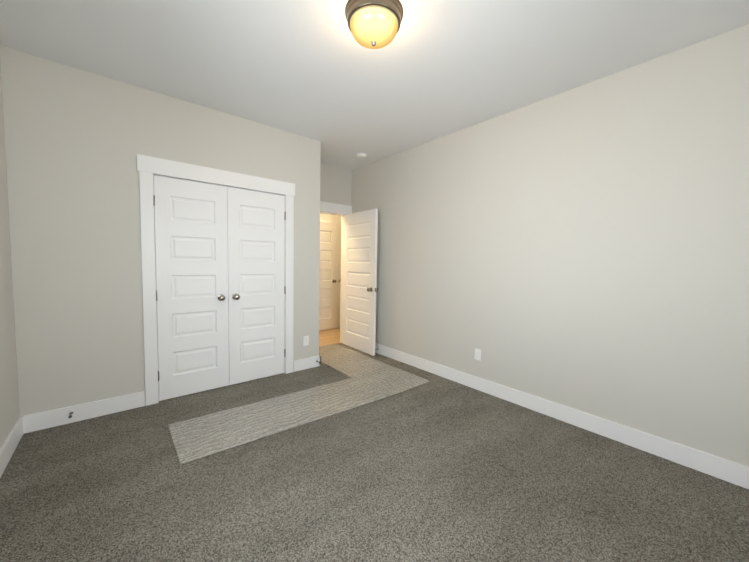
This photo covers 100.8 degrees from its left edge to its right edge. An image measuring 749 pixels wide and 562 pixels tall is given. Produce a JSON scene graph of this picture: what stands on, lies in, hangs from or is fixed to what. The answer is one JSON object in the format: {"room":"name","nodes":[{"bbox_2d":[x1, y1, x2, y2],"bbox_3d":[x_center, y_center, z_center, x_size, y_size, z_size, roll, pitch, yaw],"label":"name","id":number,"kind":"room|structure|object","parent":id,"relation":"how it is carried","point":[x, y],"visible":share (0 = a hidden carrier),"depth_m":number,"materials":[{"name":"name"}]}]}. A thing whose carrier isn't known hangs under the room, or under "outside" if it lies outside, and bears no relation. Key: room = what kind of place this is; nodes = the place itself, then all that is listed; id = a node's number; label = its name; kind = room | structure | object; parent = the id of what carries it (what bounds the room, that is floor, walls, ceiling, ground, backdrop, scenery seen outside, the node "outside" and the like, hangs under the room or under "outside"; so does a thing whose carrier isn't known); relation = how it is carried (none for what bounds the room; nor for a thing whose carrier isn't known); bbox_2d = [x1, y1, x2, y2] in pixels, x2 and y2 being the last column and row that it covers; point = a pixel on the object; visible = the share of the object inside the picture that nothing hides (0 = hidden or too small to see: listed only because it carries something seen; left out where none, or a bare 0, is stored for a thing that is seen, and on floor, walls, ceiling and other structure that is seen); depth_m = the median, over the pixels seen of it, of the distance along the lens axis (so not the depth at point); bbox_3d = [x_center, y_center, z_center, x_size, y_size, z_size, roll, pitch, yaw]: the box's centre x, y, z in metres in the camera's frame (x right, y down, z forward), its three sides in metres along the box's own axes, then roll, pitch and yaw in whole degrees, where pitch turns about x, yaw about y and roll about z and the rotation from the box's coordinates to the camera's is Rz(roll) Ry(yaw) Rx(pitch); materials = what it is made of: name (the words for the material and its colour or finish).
{"room":"empty bedroom","nodes":[
{"label":"empty bedroom","id":0,"kind":"room"},
{"bbox_2d":[0,57,19,448],"bbox_3d":[-1.585,-0.143,0.915,0.120,2.736,4.870,-2,5,-40],"label":"wall","id":1,"kind":"structure","parent":0,"point":[9,406],"depth_m":2.08,"materials":[{"name":"grey paint"}]},
{"bbox_2d":[0,416,27,477],"bbox_3d":[-1.336,1.176,0.775,0.015,0.130,3.940,-2,5,-40],"label":"baseboard","id":2,"kind":"structure","parent":1,"relation":"attached to","point":[20,428],"depth_m":2.04,"materials":[{"name":"white wood"}]},
{"bbox_2d":[0,46,320,415],"bbox_3d":[-1.663,-0.277,3.041,2.490,2.736,0.120,-2,5,-40],"label":"wall","id":3,"kind":"structure","parent":0,"point":[77,140],"depth_m":2.48,"materials":[{"name":"grey paint"}]},
{"bbox_2d":[24,391,144,432],"bbox_3d":[-2.305,1.050,2.517,0.705,0.130,0.015,-2,5,-40],"label":"baseboard","id":4,"kind":"structure","parent":3,"relation":"attached to","point":[56,417],"depth_m":2.49,"materials":[{"name":"white wood"}]},
{"bbox_2d":[153,176,228,400],"bbox_3d":[-1.706,0.081,2.936,0.605,2.018,0.105,-2,5,-40],"label":"closet door","id":5,"kind":"structure","parent":3,"relation":"in","point":[191,241],"depth_m":2.93,"materials":[{"name":"white wood"}]},
{"bbox_2d":[136,154,294,405],"bbox_3d":[-1.511,-0.002,3.174,1.428,2.176,0.144,-2,5,-40],"label":"trim","id":6,"kind":"structure","parent":3,"relation":"attached to","point":[148,168],"depth_m":2.78,"materials":[{"name":"white wood"}]},
{"bbox_2d":[227,187,285,384],"bbox_3d":[-1.239,0.065,3.325,0.605,2.018,0.105,-2,5,-40],"label":"closet door","id":7,"kind":"structure","parent":3,"relation":"in","point":[256,243],"depth_m":3.32,"materials":[{"name":"white wood"}]},
{"bbox_2d":[303,336,308,345],"bbox_3d":[-0.824,0.722,3.738,0.070,0.115,0.008,-2,5,-40],"label":"outlet","id":8,"kind":"object","parent":3,"relation":"attached to","point":[305,340],"visible":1,"depth_m":3.73,"materials":[{"name":"white plastic"}]},
{"bbox_2d":[293,355,319,371],"bbox_3d":[-0.832,1.001,3.748,0.315,0.130,0.015,-2,5,-40],"label":"baseboard","id":9,"kind":"structure","parent":3,"relation":"attached to","point":[306,363],"depth_m":3.74,"materials":[{"name":"white wood"}]},
{"bbox_2d":[319,328,340,346],"bbox_3d":[-0.792,1.008,5.491,5.040,0.100,1.100,-2,5,-40],"label":"floor","id":10,"kind":"structure","parent":0,"point":[329,336],"depth_m":5.37,"materials":[{"name":"beige wood"}]},
{"bbox_2d":[320,162,351,205],"bbox_3d":[-0.817,-0.360,4.646,5.850,2.736,0.120,-2,5,-40],"label":"wall","id":11,"kind":"structure","parent":0,"point":[335,184],"depth_m":4.67,"materials":[{"name":"grey paint"}]},
{"bbox_2d":[320,201,351,342],"bbox_3d":[-0.810,-0.082,4.673,1.038,2.176,0.168,-2,5,-40],"label":"door frame","id":12,"kind":"structure","parent":11,"relation":"attached to","point":[334,209],"depth_m":4.85,"materials":[{"name":"white wood"}]},
{"bbox_2d":[342,209,377,355],"bbox_3d":[-0.242,0.007,4.556,0.175,2.018,0.806,-2,5,-40],"label":"entry door","id":13,"kind":"structure","parent":11,"relation":"in","point":[359,276],"depth_m":4.50,"materials":[{"name":"white wood"}]},
{"bbox_2d":[0,343,748,561],"bbox_3d":[-0.226,1.228,2.121,3.680,0.100,4.810,-2,5,-40],"label":"floor carpet","id":14,"kind":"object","parent":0,"point":[437,468],"visible":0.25,"depth_m":1.77,"materials":[{"name":"grey carpet"}]},
{"bbox_2d":[168,378,388,464],"bbox_3d":[-0.739,1.125,2.722,1.728,0.003,0.680,-2,5,-40],"label":"rug","id":15,"kind":"object","parent":14,"relation":"on","point":[203,436],"visible":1,"depth_m":2.56,"materials":[{"name":"carpet film"}]},
{"bbox_2d":[319,344,430,395],"bbox_3d":[-0.240,1.058,3.958,0.620,0.003,1.940,-2,5,-40],"label":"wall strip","id":16,"kind":"object","parent":14,"relation":"on","point":[387,379],"visible":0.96,"depth_m":3.71,"materials":[{"name":"carpet film"}]},
{"bbox_2d":[0,0,748,169],"bbox_3d":[0.399,-1.676,3.138,6.090,0.120,5.910,-2,5,-40],"label":"ceiling","id":17,"kind":"structure","parent":0,"point":[317,71],"depth_m":2.12,"materials":[{"name":"white paint"}]},
{"bbox_2d":[356,153,366,157],"bbox_3d":[-0.173,-1.669,4.136,0.136,0.038,0.136,-2,5,-40],"label":"smoke detector","id":18,"kind":"object","parent":17,"relation":"attached to","point":[361,155],"visible":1,"depth_m":4.10,"materials":[{"name":"white plastic"}]},
{"bbox_2d":[345,0,403,48],"bbox_3d":[-0.003,-1.449,1.786,0.336,0.180,0.336,-2,5,-40],"label":"ceiling light","id":19,"kind":"object","parent":17,"relation":"attached to","point":[374,24],"visible":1,"depth_m":1.71,"materials":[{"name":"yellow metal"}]},
{"bbox_2d":[351,24,748,466],"bbox_3d":[1.185,-0.231,3.151,0.120,2.736,4.750,-2,5,-40],"label":"wall","id":20,"kind":"structure","parent":0,"point":[584,248],"depth_m":2.40,"materials":[{"name":"grey paint"}]},
{"bbox_2d":[475,348,480,360],"bbox_3d":[1.074,0.766,3.224,0.008,0.115,0.070,-2,5,-40],"label":"outlet","id":21,"kind":"object","parent":20,"relation":"attached to","point":[477,354],"visible":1,"depth_m":3.22,"materials":[{"name":"white plastic"}]},
{"bbox_2d":[375,343,748,488],"bbox_3d":[1.073,1.068,3.233,0.015,0.130,4.625,-2,5,-40],"label":"baseboard","id":22,"kind":"structure","parent":20,"relation":"attached to","point":[716,466],"depth_m":2.41,"materials":[{"name":"white wood"}]},
{"bbox_3d":[-1.081,-0.436,5.778,5.040,2.736,0.120,-2,5,-40],"label":"wall","id":23,"kind":"structure","parent":0,"visible":0},
{"bbox_2d":[319,222,336,330],"bbox_3d":[-0.947,-0.080,5.757,0.597,2.018,0.105,-2,5,-40],"label":"hall door","id":24,"kind":"structure","parent":23,"relation":"in","point":[328,274],"depth_m":5.84,"materials":[{"name":"white wood"}]},
{"bbox_2d":[320,214,340,223],"bbox_3d":[-0.746,-0.162,5.981,1.428,2.176,0.030,-2,5,-40],"label":"trim","id":25,"kind":"structure","parent":23,"relation":"attached to","point":[330,218],"depth_m":5.82,"materials":[{"name":"white"}]},
{"bbox_2d":[336,223,340,327],"bbox_3d":[-0.487,-0.096,6.141,0.597,2.018,0.105,-2,5,-40],"label":"hall door","id":26,"kind":"structure","parent":23,"relation":"in","point":[338,290],"depth_m":5.99,"materials":[{"name":"white wood"}]}
]}

